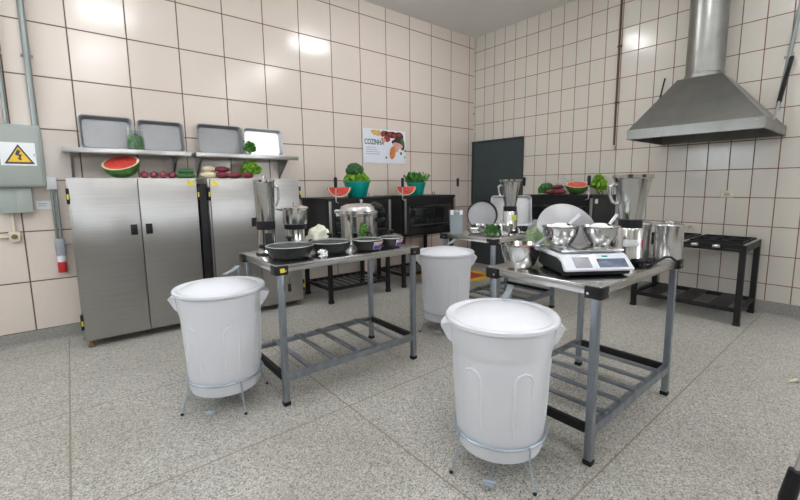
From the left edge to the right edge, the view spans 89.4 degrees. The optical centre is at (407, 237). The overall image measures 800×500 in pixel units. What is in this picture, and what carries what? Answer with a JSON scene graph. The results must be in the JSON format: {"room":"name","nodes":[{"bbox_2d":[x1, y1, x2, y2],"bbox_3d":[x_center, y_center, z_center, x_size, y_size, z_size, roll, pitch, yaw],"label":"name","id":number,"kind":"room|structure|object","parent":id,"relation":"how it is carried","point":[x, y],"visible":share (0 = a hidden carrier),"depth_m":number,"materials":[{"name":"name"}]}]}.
{"room":"commercial kitchen","nodes":[
{"label":"commercial kitchen","id":0,"kind":"room"},
{"bbox_2d":[0,0,474,335],"bbox_3d":[-2.045,-1.149,4.684,8.600,3.900,0.200,-7,10,-39],"label":"wall","id":1,"kind":"structure","parent":0,"point":[319,73],"depth_m":4.53,"materials":[{"name":"beige tile"}]},
{"bbox_2d":[0,51,7,123],"bbox_3d":[-3.396,-1.930,3.287,0.044,1.970,0.040,-7,10,-39],"label":"conduit pipe","id":2,"kind":"object","parent":1,"relation":"attached to","point":[5,117],"visible":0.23,"depth_m":3.37,"materials":[{"name":"metal"}]},
{"bbox_2d":[0,213,21,241],"bbox_3d":[-3.588,-0.072,3.351,0.538,0.248,0.052,-7,10,-39],"label":"wall socket","id":3,"kind":"object","parent":1,"relation":"attached to","point":[14,236],"visible":0.94,"depth_m":3.49,"materials":[{"name":"beige plastic"}]},
{"bbox_2d":[0,187,34,212],"bbox_3d":[-3.372,-0.326,3.473,0.220,0.215,0.098,-7,10,-39],"label":"duct","id":4,"kind":"object","parent":1,"relation":"attached to","point":[12,199],"visible":1,"depth_m":3.44,"materials":[{"name":"grey metal"}]},
{"bbox_2d":[0,123,46,186],"bbox_3d":[-3.374,-0.687,3.385,0.480,0.520,0.162,-7,10,-39],"label":"electrical box","id":5,"kind":"object","parent":1,"relation":"attached to","point":[22,164],"visible":0.96,"depth_m":3.40,"materials":[{"name":"grey paint"}]},
{"bbox_2d":[16,0,38,125],"bbox_3d":[-3.255,-1.945,3.397,0.082,1.970,0.057,-7,10,-39],"label":"conduit pipe","id":6,"kind":"object","parent":1,"relation":"attached to","point":[25,54],"visible":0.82,"depth_m":3.44,"materials":[{"name":"grey metal"}]},
{"bbox_2d":[36,201,51,208],"bbox_3d":[-3.267,-0.296,3.627,0.100,0.075,0.003,-7,10,-39],"label":"wall label","id":7,"kind":"object","parent":1,"relation":"attached to","point":[39,204],"visible":1,"depth_m":3.63,"materials":[{"name":"white paper"}]},
{"bbox_2d":[46,176,72,272],"bbox_3d":[-3.159,-0.119,3.689,0.148,0.872,0.079,-7,10,-39],"label":"plug","id":8,"kind":"object","parent":1,"relation":"attached to","point":[60,244],"visible":0.92,"depth_m":3.67,"materials":[{"name":"grey plastic"}]},
{"bbox_2d":[62,147,190,177],"bbox_3d":[-2.660,-0.710,3.886,0.995,0.254,0.311,-7,10,-39],"label":"wall shelf","id":9,"kind":"object","parent":1,"relation":"attached to","point":[174,155],"visible":0.98,"depth_m":3.73,"materials":[{"name":"metal"}]},
{"bbox_2d":[78,114,133,149],"bbox_3d":[-2.843,-0.993,3.820,0.414,0.310,0.105,-7,10,-39],"label":"baking tray","id":10,"kind":"object","parent":9,"relation":"on","point":[95,131],"visible":0.82,"depth_m":3.83,"materials":[{"name":"metal"}]},
{"bbox_2d":[128,135,143,149],"bbox_3d":[-2.587,-0.947,3.840,0.144,0.226,0.144,-7,10,-39],"label":"jar","id":11,"kind":"object","parent":9,"relation":"on","point":[134,141],"visible":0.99,"depth_m":3.81,"materials":[{"name":"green glass"}]},
{"bbox_2d":[137,120,184,151],"bbox_3d":[-2.501,-1.030,4.102,0.404,0.305,0.105,-7,10,-39],"label":"baking tray","id":12,"kind":"object","parent":9,"relation":"on","point":[157,135],"visible":0.86,"depth_m":4.13,"materials":[{"name":"metal"}]},
{"bbox_2d":[0,264,420,350],"bbox_3d":[-1.955,0.736,4.838,8.200,0.120,0.030,-7,10,-39],"label":"baseboard","id":13,"kind":"structure","parent":1,"relation":"attached to","point":[23,339],"depth_m":3.74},
{"bbox_2d":[191,152,298,178],"bbox_3d":[-1.819,-0.807,4.581,1.105,0.254,0.311,-7,10,-39],"label":"wall shelf","id":14,"kind":"object","parent":1,"relation":"attached to","point":[282,160],"visible":0.91,"depth_m":4.40,"materials":[{"name":"metal"}]},
{"bbox_2d":[196,123,243,153],"bbox_3d":[-2.071,-1.084,4.459,0.469,0.315,0.106,-7,10,-39],"label":"baking tray","id":15,"kind":"object","parent":14,"relation":"on","point":[211,138],"visible":0.93,"depth_m":4.48,"materials":[{"name":"metal"}]},
{"bbox_2d":[243,141,255,153],"bbox_3d":[-1.772,-1.009,4.532,0.139,0.155,0.159,-7,10,-39],"label":"bunch","id":16,"kind":"object","parent":14,"relation":"on","point":[250,147],"visible":0.98,"depth_m":4.51,"materials":[{"name":"green plant"}]},
{"bbox_2d":[243,127,283,155],"bbox_3d":[-1.704,-1.127,4.763,0.459,0.315,0.106,-7,10,-39],"label":"baking tray","id":17,"kind":"object","parent":14,"relation":"on","point":[266,141],"visible":0.93,"depth_m":4.80,"materials":[{"name":"silver metal"}]},
{"bbox_2d":[363,128,405,163],"bbox_3d":[-0.334,-1.346,5.963,0.775,0.485,0.010,-7,10,-39],"label":"poster","id":18,"kind":"object","parent":1,"relation":"attached to","point":[379,145],"visible":1,"depth_m":5.94,"materials":[{"name":"white paper"}]},
{"bbox_2d":[366,147,380,154],"bbox_3d":[-0.498,-1.260,5.830,0.250,0.102,0.001,-7,10,-39],"label":"print","id":19,"kind":"object","parent":18,"relation":"attached to","point":[369,150],"depth_m":5.83},
{"bbox_2d":[371,129,380,135],"bbox_3d":[-0.462,-1.517,5.829,0.179,0.090,0.001,-7,10,-39],"label":"print","id":20,"kind":"object","parent":18,"relation":"attached to","point":[374,132],"depth_m":5.83},
{"bbox_2d":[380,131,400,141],"bbox_3d":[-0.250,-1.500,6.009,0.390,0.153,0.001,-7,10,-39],"label":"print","id":21,"kind":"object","parent":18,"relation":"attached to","point":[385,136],"depth_m":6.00},
{"bbox_2d":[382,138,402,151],"bbox_3d":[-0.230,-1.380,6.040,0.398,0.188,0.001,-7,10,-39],"label":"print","id":22,"kind":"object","parent":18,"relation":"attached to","point":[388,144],"depth_m":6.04},
{"bbox_2d":[390,146,395,158],"bbox_3d":[-0.228,-1.276,6.053,0.114,0.196,0.001,-7,10,-39],"label":"print","id":23,"kind":"object","parent":18,"relation":"attached to","point":[392,148],"depth_m":6.06},
{"bbox_2d":[383,130,405,157],"bbox_3d":[-0.205,-1.397,6.059,0.445,0.387,0.001,-7,10,-39],"label":"print","id":24,"kind":"object","parent":18,"relation":"attached to","point":[393,141],"depth_m":6.05},
{"bbox_2d":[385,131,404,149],"bbox_3d":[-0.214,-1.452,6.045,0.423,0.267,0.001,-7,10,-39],"label":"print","id":25,"kind":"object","parent":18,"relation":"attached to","point":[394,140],"depth_m":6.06},
{"bbox_2d":[0,262,799,499],"bbox_3d":[0.697,1.227,1.701,8.600,0.100,8.700,-7,10,-39],"label":"floor","id":26,"kind":"structure","parent":0,"point":[104,421],"depth_m":2.44,"materials":[{"name":"stone"}]},
{"bbox_2d":[65,178,202,347],"bbox_3d":[-2.584,0.173,3.915,1.009,1.485,0.486,-7,10,-39],"label":"fridge","id":27,"kind":"object","parent":26,"relation":"on","point":[136,240],"visible":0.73,"depth_m":3.67,"materials":[{"name":"silver metal"}]},
{"bbox_2d":[101,155,139,177],"bbox_3d":[-2.660,-0.666,3.751,0.303,0.220,0.281,-3,8,-20],"label":"watermelon","id":28,"kind":"object","parent":27,"relation":"on","point":[122,166],"visible":1,"depth_m":3.71,"materials":[{"name":"red food"}]},
{"bbox_2d":[178,173,196,177],"bbox_3d":[-2.204,-0.622,4.038,0.173,0.052,0.052,-7,10,-42],"label":"cucumber","id":29,"kind":"object","parent":27,"relation":"on","point":[180,175],"visible":0.97,"depth_m":4.01,"materials":[{"name":"green food"}]},
{"bbox_3d":[-2.239,-0.627,4.079,0.173,0.052,0.052,-6,9,-37],"label":"cucumber","id":30,"kind":"object","parent":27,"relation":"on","visible":0},
{"bbox_2d":[177,168,193,172],"bbox_3d":[-2.222,-0.670,4.053,0.163,0.052,0.052,-7,10,-39],"label":"cucumber","id":31,"kind":"object","parent":30,"relation":"on","point":[182,170],"visible":0.97,"depth_m":4.03,"materials":[{"name":"green food"}]},
{"bbox_2d":[196,184,212,278],"bbox_3d":[-2.175,0.136,4.271,0.070,1.400,0.440,-7,10,-39],"label":"filler panel","id":32,"kind":"object","parent":26,"relation":"on","point":[202,204],"visible":0.28,"depth_m":4.08,"materials":[{"name":"black plastic"}]},
{"bbox_2d":[167,265,268,415],"bbox_3d":[-1.198,0.650,2.631,0.544,0.841,0.550,3,8,26],"label":"pedal bin","id":33,"kind":"object","parent":26,"relation":"on","point":[220,317],"visible":1,"depth_m":2.44,"materials":[{"name":"white plastic"}]},
{"bbox_2d":[197,178,304,306],"bbox_3d":[-1.758,0.077,4.598,0.987,1.485,0.486,-7,10,-39],"label":"fridge","id":34,"kind":"object","parent":26,"relation":"on","point":[231,201],"visible":0.62,"depth_m":4.26,"materials":[{"name":"silver metal"}]},
{"bbox_2d":[199,172,215,177],"bbox_3d":[-2.067,-0.653,4.188,0.166,0.069,0.069,-4,8,-28],"label":"root","id":35,"kind":"object","parent":34,"relation":"on","point":[203,174],"visible":0.97,"depth_m":4.16,"materials":[{"name":"beige food"}]},
{"bbox_2d":[216,172,227,177],"bbox_3d":[-1.964,-0.666,4.278,0.076,0.066,0.170,3,8,27],"label":"root","id":36,"kind":"object","parent":34,"relation":"on","point":[219,174],"visible":0.94,"depth_m":4.24,"materials":[{"name":"red food"}]},
{"bbox_2d":[215,166,229,171],"bbox_3d":[-1.976,-0.732,4.315,0.071,0.066,0.171,7,10,44],"label":"root","id":37,"kind":"object","parent":36,"relation":"on","point":[219,168],"visible":0.96,"depth_m":4.28,"materials":[{"name":"food"}]},
{"bbox_2d":[228,172,241,177],"bbox_3d":[-1.863,-0.678,4.373,0.073,0.067,0.173,5,9,38],"label":"root","id":38,"kind":"object","parent":34,"relation":"on","point":[232,174],"visible":0.9,"depth_m":4.34,"materials":[{"name":"food"}]},
{"bbox_2d":[241,172,252,177],"bbox_3d":[-1.741,-0.682,4.390,0.073,0.066,0.174,2,8,21],"label":"root","id":39,"kind":"object","parent":34,"relation":"on","point":[245,174],"visible":0.96,"depth_m":4.35,"materials":[{"name":"food"}]},
{"bbox_2d":[240,160,261,177],"bbox_3d":[-1.765,-0.771,4.556,0.242,0.205,0.225,5,9,35],"label":"lettuce","id":40,"kind":"object","parent":34,"relation":"on","point":[252,167],"visible":0.95,"depth_m":4.51,"materials":[{"name":"green food"}]},
{"bbox_3d":[-2.092,-0.663,4.273,0.069,0.070,0.164,7,10,44],"label":"root","id":41,"kind":"object","parent":34,"relation":"on","visible":0},
{"bbox_2d":[202,166,214,171],"bbox_3d":[-2.077,-0.718,4.224,0.068,0.068,0.164,3,8,27],"label":"root","id":42,"kind":"object","parent":41,"relation":"on","point":[206,168],"visible":0.91,"depth_m":4.19,"materials":[{"name":"beige food"}]},
{"bbox_2d":[239,244,419,406],"bbox_3d":[-0.561,0.543,3.111,1.176,0.920,0.689,-7,10,-39],"label":"work table","id":43,"kind":"object","parent":26,"relation":"on","point":[278,268],"visible":0.86,"depth_m":2.90,"materials":[{"name":"metal"}]},
{"bbox_2d":[252,175,279,255],"bbox_3d":[-1.003,-0.164,2.846,0.156,0.556,0.156,4,8,29],"label":"blender","id":44,"kind":"object","parent":43,"relation":"on","point":[264,187],"visible":0.9,"depth_m":2.80,"materials":[{"name":"metal"}]},
{"bbox_2d":[252,181,279,220],"bbox_3d":[-0.995,-0.262,2.841,0.169,0.279,0.146,-7,10,-39],"label":"jar","id":45,"kind":"object","parent":44,"relation":"on","point":[263,190],"depth_m":2.78,"materials":[{"name":"metal"}]},
{"bbox_2d":[259,236,313,260],"bbox_3d":[-0.787,0.059,2.694,0.315,0.148,0.315,6,10,42],"label":"frying pan","id":46,"kind":"object","parent":43,"relation":"on","point":[282,251],"visible":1,"depth_m":2.61,"materials":[{"name":"black metal"}]},
{"bbox_2d":[276,202,307,241],"bbox_3d":[-0.852,-0.086,2.998,0.232,0.360,0.196,-1,7,0],"label":"blender","id":47,"kind":"object","parent":43,"relation":"on","point":[294,216],"visible":0.83,"depth_m":2.93,"materials":[{"name":"metal"}]},
{"bbox_2d":[282,208,307,224],"bbox_3d":[-0.834,-0.164,2.988,0.188,0.116,0.188,-1,7,0],"label":"blender jar","id":48,"kind":"object","parent":47,"relation":"on","point":[291,216],"depth_m":2.91,"materials":[{"name":"metal"}]},
{"bbox_2d":[305,224,329,241],"bbox_3d":[-0.699,-0.015,3.120,0.194,0.185,0.119,-1,7,0],"label":"cauliflower","id":49,"kind":"object","parent":43,"relation":"on","point":[319,231],"visible":0.5,"depth_m":3.08,"materials":[{"name":"white food"}]},
{"bbox_2d":[317,248,327,258],"bbox_3d":[-0.565,0.106,2.681,0.076,0.072,0.060,-7,10,-39],"label":"scrap","id":50,"kind":"object","parent":43,"relation":"on","point":[322,253],"visible":0.98,"depth_m":2.66,"materials":[{"name":"white food"}]},
{"bbox_2d":[309,233,350,254],"bbox_3d":[-0.555,0.034,2.899,0.295,0.143,0.295,-3,8,-19],"label":"frying pan","id":51,"kind":"object","parent":43,"relation":"on","point":[334,246],"visible":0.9,"depth_m":2.83,"materials":[{"name":"black metal"}]},
{"bbox_2d":[334,199,384,245],"bbox_3d":[-0.395,-0.135,3.329,0.354,0.365,0.336,6,10,40],"label":"pressure cooker","id":52,"kind":"object","parent":43,"relation":"on","point":[352,216],"visible":0.84,"depth_m":3.21,"materials":[{"name":"metal"}]},
{"bbox_2d":[340,214,377,245],"bbox_3d":[-0.401,-0.079,3.343,0.316,0.250,0.316,-1,7,0],"label":"pot","id":53,"kind":"object","parent":52,"relation":"attached to","point":[351,224],"depth_m":3.21,"materials":[{"name":"metal"}]},
{"bbox_2d":[357,224,369,236],"bbox_3d":[-0.345,-0.023,3.163,0.096,0.180,0.097,-7,10,-39],"label":"bunch","id":54,"kind":"object","parent":43,"relation":"on","point":[364,227],"visible":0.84,"depth_m":3.14,"materials":[{"name":"green plant"}]},
{"bbox_2d":[352,231,382,250],"bbox_3d":[-0.300,0.017,3.018,0.233,0.141,0.232,3,8,27],"label":"pan","id":55,"kind":"object","parent":43,"relation":"on","point":[360,243],"visible":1,"depth_m":2.95,"materials":[{"name":"black metal"}]},
{"bbox_2d":[380,229,402,247],"bbox_3d":[-0.133,-0.001,3.171,0.194,0.135,0.194,3,8,27],"label":"pan","id":56,"kind":"object","parent":43,"relation":"on","point":[389,241],"visible":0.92,"depth_m":3.11,"materials":[{"name":"black metal"}]},
{"bbox_2d":[299,177,390,304],"bbox_3d":[-0.778,-0.020,5.224,0.930,1.500,0.771,-7,10,-39],"label":"oven","id":57,"kind":"object","parent":26,"relation":"on","point":[320,210],"visible":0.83,"depth_m":5.00,"materials":[{"name":"black metal"}]},
{"bbox_2d":[327,187,351,197],"bbox_3d":[-0.833,-0.554,4.922,0.290,0.125,0.063,-1,7,-3],"label":"watermelon slice","id":58,"kind":"object","parent":57,"relation":"on","point":[341,192],"visible":0.89,"depth_m":4.89,"materials":[{"name":"red food"}]},
{"bbox_2d":[343,181,370,196],"bbox_3d":[-0.646,-0.619,5.138,0.354,0.195,0.354,-7,10,-39],"label":"bowl","id":59,"kind":"object","parent":57,"relation":"on","point":[359,188],"visible":0.91,"depth_m":5.02,"materials":[{"name":"plastic"}]},
{"bbox_2d":[343,172,370,181],"bbox_3d":[-0.643,-0.741,5.118,0.366,0.262,0.335,-2,7,-8],"label":"lettuce","id":60,"kind":"object","parent":59,"relation":"in","point":[349,177],"visible":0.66,"depth_m":5.01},
{"bbox_2d":[345,163,363,174],"bbox_3d":[-0.670,-0.824,5.074,0.233,0.239,0.237,-3,8,-17],"label":"broccoli","id":61,"kind":"object","parent":60,"relation":"on","point":[352,168],"visible":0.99,"depth_m":4.99,"materials":[{"name":"green food"}]},
{"bbox_2d":[376,178,458,287],"bbox_3d":[0.118,-0.126,5.985,1.090,1.500,0.741,-7,10,-39],"label":"oven","id":62,"kind":"object","parent":26,"relation":"on","point":[425,214],"visible":0.62,"depth_m":5.62,"materials":[{"name":"black metal"}]},
{"bbox_2d":[395,187,415,195],"bbox_3d":[-0.027,-0.647,5.589,0.290,0.125,0.063,0,7,3],"label":"watermelon slice","id":63,"kind":"object","parent":62,"relation":"on","point":[407,191],"visible":0.96,"depth_m":5.56,"materials":[{"name":"red food"}]},
{"bbox_2d":[406,182,425,194],"bbox_3d":[0.117,-0.700,5.771,0.288,0.180,0.288,-7,10,-39],"label":"bowl","id":64,"kind":"object","parent":62,"relation":"on","point":[420,186],"visible":0.77,"depth_m":5.67,"materials":[{"name":"plastic"}]},
{"bbox_2d":[403,171,430,182],"bbox_3d":[0.132,-0.816,5.770,0.368,0.292,0.312,-3,8,-22],"label":"leafy greens","id":65,"kind":"object","parent":64,"relation":"in","point":[411,177],"visible":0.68,"depth_m":5.71,"materials":[{"name":"green plant"}]},
{"bbox_2d":[416,239,476,332],"bbox_3d":[0.369,0.468,3.933,0.550,0.841,0.544,-7,10,-41],"label":"pedal bin","id":66,"kind":"object","parent":26,"relation":"on","point":[445,270],"visible":0.83,"depth_m":3.73,"materials":[{"name":"white plastic"}]},
{"bbox_2d":[416,270,488,282],"bbox_3d":[0.726,0.579,6.332,1.000,0.002,1.000,-7,10,-39],"label":"floor mat","id":67,"kind":"object","parent":26,"relation":"on","point":[475,275],"depth_m":6.27,"materials":[{"name":"rubber"}]},
{"bbox_2d":[440,226,554,307],"bbox_3d":[1.020,0.369,4.459,1.176,0.892,0.734,-7,10,-39],"label":"work table","id":68,"kind":"object","parent":26,"relation":"on","point":[493,240],"visible":0.48,"depth_m":4.27,"materials":[{"name":"grey metal"}]},
{"bbox_2d":[449,210,462,233],"bbox_3d":[0.502,-0.171,4.228,0.143,0.246,0.125,-1,7,0],"label":"plastic container","id":69,"kind":"object","parent":68,"relation":"on","point":[455,219],"visible":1,"depth_m":4.18,"materials":[{"name":"grey plastic"}]},
{"bbox_2d":[467,227,482,233],"bbox_3d":[0.693,-0.073,4.189,0.165,0.058,0.165,-7,10,-39],"label":"bowl","id":70,"kind":"object","parent":68,"relation":"on","point":[472,230],"visible":1,"depth_m":4.14,"materials":[{"name":"metal"}]},
{"bbox_2d":[467,200,497,226],"bbox_3d":[0.828,-0.260,4.516,0.339,0.334,0.117,0,7,5],"label":"round pan","id":71,"kind":"object","parent":68,"relation":"on","point":[479,211],"visible":0.79,"depth_m":4.54,"materials":[{"name":"grey metal"}]},
{"bbox_2d":[472,222,497,232],"bbox_3d":[0.801,-0.115,4.298,0.187,0.112,0.250,-7,10,-39],"label":"sieve","id":72,"kind":"object","parent":68,"relation":"on","point":[484,226],"visible":0.65,"depth_m":4.26,"materials":[{"name":"metal"}]},
{"bbox_2d":[472,224,488,232],"bbox_3d":[0.777,-0.104,4.325,0.182,0.083,0.182,-7,10,-39],"label":"basket","id":73,"kind":"object","parent":72,"relation":"on","point":[484,226],"depth_m":4.26,"materials":[{"name":"metal"}]},
{"bbox_2d":[483,224,499,234],"bbox_3d":[0.838,-0.084,4.040,0.136,0.114,0.179,-7,10,-39],"label":"bunch","id":74,"kind":"object","parent":68,"relation":"on","point":[492,228],"visible":1,"depth_m":4.02,"materials":[{"name":"green plant"}]},
{"bbox_2d":[496,224,512,235],"bbox_3d":[0.966,-0.081,4.042,0.172,0.106,0.172,-7,10,-39],"label":"mixing bowl","id":75,"kind":"object","parent":68,"relation":"on","point":[505,230],"visible":0.98,"depth_m":3.98,"materials":[{"name":"metal"}]},
{"bbox_2d":[497,179,521,232],"bbox_3d":[1.082,-0.339,4.282,0.232,0.555,0.232,4,9,32],"label":"blender","id":76,"kind":"object","parent":68,"relation":"on","point":[510,188],"visible":0.85,"depth_m":4.22,"materials":[{"name":"metal"}]},
{"bbox_2d":[497,179,521,205],"bbox_3d":[1.077,-0.476,4.261,0.242,0.277,0.232,-7,10,-39],"label":"jar","id":77,"kind":"object","parent":76,"relation":"on","point":[510,188],"depth_m":4.20,"materials":[{"name":"metal"}]},
{"bbox_2d":[491,195,531,225],"bbox_3d":[1.237,-0.329,4.860,0.491,0.366,0.104,-1,7,0],"label":"tray","id":78,"kind":"object","parent":68,"relation":"on","point":[524,202],"visible":0.65,"depth_m":4.89,"materials":[{"name":"silver metal"}]},
{"bbox_2d":[518,226,532,231],"bbox_3d":[1.248,-0.095,4.272,0.169,0.067,0.093,-1,7,-2],"label":"bowl","id":79,"kind":"object","parent":68,"relation":"on","point":[522,228],"visible":0.83,"depth_m":4.25,"materials":[{"name":"black plastic"}]},
{"bbox_2d":[441,285,565,495],"bbox_3d":[0.463,0.713,2.022,0.550,0.841,0.544,-7,10,-41],"label":"pedal bin","id":80,"kind":"object","parent":26,"relation":"on","point":[503,347],"visible":1,"depth_m":1.83,"materials":[{"name":"white plastic"}]},
{"bbox_2d":[523,175,615,282],"bbox_3d":[2.193,-0.091,5.567,0.721,1.500,1.005,-7,10,-39],"label":"oven","id":81,"kind":"object","parent":26,"relation":"on","point":[599,207],"visible":0.39,"depth_m":5.22,"materials":[{"name":"black metal"}]},
{"bbox_2d":[538,182,553,193],"bbox_3d":[1.963,-0.705,5.728,0.214,0.167,0.222,-7,10,-39],"label":"cabbage","id":82,"kind":"object","parent":81,"relation":"on","point":[543,187],"visible":0.79,"depth_m":5.68,"materials":[{"name":"green plant"}]},
{"bbox_2d":[565,181,587,194],"bbox_3d":[2.230,-0.664,5.337,0.290,0.179,0.282,2,8,17],"label":"watermelon","id":83,"kind":"object","parent":81,"relation":"on","point":[574,187],"visible":0.94,"depth_m":5.28,"materials":[{"name":"red food"}]},
{"bbox_2d":[590,173,607,193],"bbox_3d":[2.522,-0.721,5.380,0.222,0.275,0.236,-7,10,-39],"label":"lettuce","id":84,"kind":"object","parent":81,"relation":"on","point":[598,182],"visible":1,"depth_m":5.32,"materials":[{"name":"green food"}]},
{"bbox_2d":[486,254,683,466],"bbox_3d":[1.110,0.603,2.527,1.143,0.920,0.686,-7,10,-39],"label":"work table","id":85,"kind":"object","parent":26,"relation":"on","point":[597,288],"visible":0.73,"depth_m":2.24,"materials":[{"name":"grey metal"}]},
{"bbox_2d":[500,240,542,269],"bbox_3d":[0.645,0.099,2.315,0.237,0.140,0.237,-7,10,-39],"label":"mixing bowl","id":86,"kind":"object","parent":85,"relation":"on","point":[516,256],"visible":0.98,"depth_m":2.24,"materials":[{"name":"metal"}]},
{"bbox_2d":[537,204,593,242],"bbox_3d":[1.039,-0.049,2.633,0.400,0.339,0.214,-1,7,-5],"label":"lid","id":87,"kind":"object","parent":85,"relation":"on","point":[557,213],"visible":0.4,"depth_m":2.65,"materials":[{"name":"metal"}]},
{"bbox_2d":[538,243,634,275],"bbox_3d":[0.957,0.115,2.208,0.371,0.130,0.367,-1,7,-4],"label":"digital scale","id":88,"kind":"object","parent":85,"relation":"on","point":[575,258],"visible":0.87,"depth_m":2.08,"materials":[{"name":"white plastic"}]},
{"bbox_2d":[541,224,580,245],"bbox_3d":[0.868,-0.017,2.305,0.210,0.108,0.210,-7,10,-39],"label":"mixing bowl","id":89,"kind":"object","parent":88,"relation":"on","point":[559,236],"visible":0.92,"depth_m":2.24,"materials":[{"name":"metal"}]},
{"bbox_2d":[548,223,572,226],"bbox_3d":[0.868,-0.029,2.304,0.172,0.116,0.172,-7,10,-39],"label":"flour","id":90,"kind":"object","parent":89,"relation":"in","point":[554,224],"visible":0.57,"depth_m":2.26,"materials":[{"name":"white food"}]},
{"bbox_2d":[580,224,620,245],"bbox_3d":[1.078,-0.015,2.272,0.210,0.108,0.210,-7,10,-39],"label":"mixing bowl","id":91,"kind":"object","parent":88,"relation":"on","point":[594,236],"visible":0.96,"depth_m":2.20,"materials":[{"name":"metal"}]},
{"bbox_2d":[587,223,613,227],"bbox_3d":[1.078,-0.027,2.271,0.172,0.116,0.172,-7,10,-39],"label":"flour","id":92,"kind":"object","parent":91,"relation":"in","point":[600,225],"visible":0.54,"depth_m":2.23,"materials":[{"name":"white food"}]},
{"bbox_2d":[608,174,654,264],"bbox_3d":[1.333,-0.114,2.422,0.219,0.524,0.219,-5,9,-33],"label":"blender","id":93,"kind":"object","parent":85,"relation":"on","point":[632,190],"visible":0.79,"depth_m":2.36,"materials":[{"name":"metal"}]},
{"bbox_2d":[608,174,654,218],"bbox_3d":[1.332,-0.244,2.405,0.220,0.262,0.220,-7,10,-39],"label":"jar","id":94,"kind":"object","parent":93,"relation":"on","point":[632,190],"depth_m":2.34,"materials":[{"name":"metal"}]},
{"bbox_2d":[642,219,652,255],"bbox_3d":[1.543,-0.009,2.703,0.157,0.239,0.157,-1,7,0],"label":"lidded pot","id":95,"kind":"object","parent":85,"relation":"on","point":[647,226],"visible":0.32,"depth_m":2.64,"materials":[{"name":"metal"}]},
{"bbox_2d":[631,256,676,266],"bbox_3d":[1.456,0.134,2.368,0.354,0.042,0.079,-3,8,-19],"label":"frying pan","id":96,"kind":"object","parent":85,"relation":"on","point":[642,262],"visible":1,"depth_m":2.33,"materials":[{"name":"black plastic"}]},
{"bbox_2d":[653,220,685,259],"bbox_3d":[1.659,0.007,2.573,0.170,0.239,0.170,-1,7,0],"label":"lidded pot","id":97,"kind":"object","parent":85,"relation":"on","point":[668,235],"visible":0.96,"depth_m":2.51,"materials":[{"name":"metal"}]},
{"bbox_3d":[0.785,0.014,2.498,0.126,0.260,0.130,-7,10,-39],"label":"bag","id":98,"kind":"object","parent":85,"relation":"on","visible":0},
{"bbox_2d":[524,227,547,246],"bbox_3d":[0.790,0.035,2.496,0.148,0.211,0.135,5,9,37],"label":"lettuce","id":99,"kind":"object","parent":98,"relation":"in","point":[534,234],"visible":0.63,"depth_m":2.48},
{"bbox_2d":[630,232,761,326],"bbox_3d":[3.129,0.387,4.460,0.755,0.819,1.008,-7,10,-39],"label":"gas stove","id":100,"kind":"object","parent":26,"relation":"on","point":[741,245],"visible":0.73,"depth_m":4.25,"materials":[{"name":"black paint"}]},
{"bbox_2d":[777,450,799,499],"bbox_3d":[1.834,0.435,1.605,0.374,1.424,0.395,-7,10,-39],"label":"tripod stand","id":101,"kind":"object","parent":26,"relation":"on","point":[789,489],"visible":1,"depth_m":1.69,"materials":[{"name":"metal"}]},
{"bbox_2d":[363,0,576,37],"bbox_3d":[0.661,-2.740,1.191,8.600,0.100,8.700,-7,10,-39],"label":"ceiling","id":102,"kind":"structure","parent":0,"point":[471,18],"depth_m":5.86,"materials":[{"name":"paint"}]},
{"bbox_2d":[473,0,799,305],"bbox_3d":[3.902,-1.129,4.113,0.200,3.900,8.300,-7,10,-39],"label":"wall","id":103,"kind":"structure","parent":0,"point":[548,79],"depth_m":4.95,"materials":[{"name":"beige tile"}]},
{"bbox_2d":[471,136,523,264],"bbox_3d":[1.480,-0.582,6.890,0.089,2.150,1.042,-7,10,-39],"label":"door","id":104,"kind":"structure","parent":103,"relation":"in","point":[494,160],"depth_m":6.89,"materials":[{"name":"metal"}]},
{"bbox_2d":[612,0,622,149],"bbox_3d":[2.709,-2.187,5.210,0.051,2.060,0.050,-7,10,-39],"label":"pipe","id":105,"kind":"object","parent":103,"relation":"attached to","point":[621,3],"visible":1,"depth_m":5.21,"materials":[{"name":"metal"}]},
{"bbox_2d":[684,223,695,229],"bbox_3d":[3.330,-0.135,4.775,0.014,0.075,0.120,-7,10,-39],"label":"wall socket","id":106,"kind":"object","parent":103,"relation":"attached to","point":[689,226],"visible":0.87,"depth_m":4.77,"materials":[{"name":"beige plastic"}]},
{"bbox_2d":[626,0,793,144],"bbox_3d":[3.056,-2.051,4.064,1.007,2.043,1.148,-7,10,-39],"label":"range hood","id":107,"kind":"object","parent":103,"relation":"attached to","point":[707,105],"visible":1,"depth_m":4.11,"materials":[{"name":"metal"}]},
{"bbox_2d":[622,281,799,320],"bbox_3d":[4.183,0.794,3.860,0.030,0.145,7.200,-7,10,-39],"label":"baseboard","id":108,"kind":"structure","parent":103,"relation":"attached to","point":[783,310],"depth_m":4.30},
{"bbox_2d":[720,191,733,196],"bbox_3d":[3.534,-0.487,4.480,0.014,0.075,0.120,-7,10,-39],"label":"wall socket","id":109,"kind":"object","parent":103,"relation":"attached to","point":[722,193],"visible":1,"depth_m":4.48,"materials":[{"name":"beige plastic"}]},
{"bbox_2d":[775,0,799,109],"bbox_3d":[3.787,-2.171,3.916,0.042,1.783,0.205,-7,10,-39],"label":"conduit pipe","id":110,"kind":"object","parent":103,"relation":"attached to","point":[797,19],"visible":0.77,"depth_m":3.95,"materials":[{"name":"metal"}]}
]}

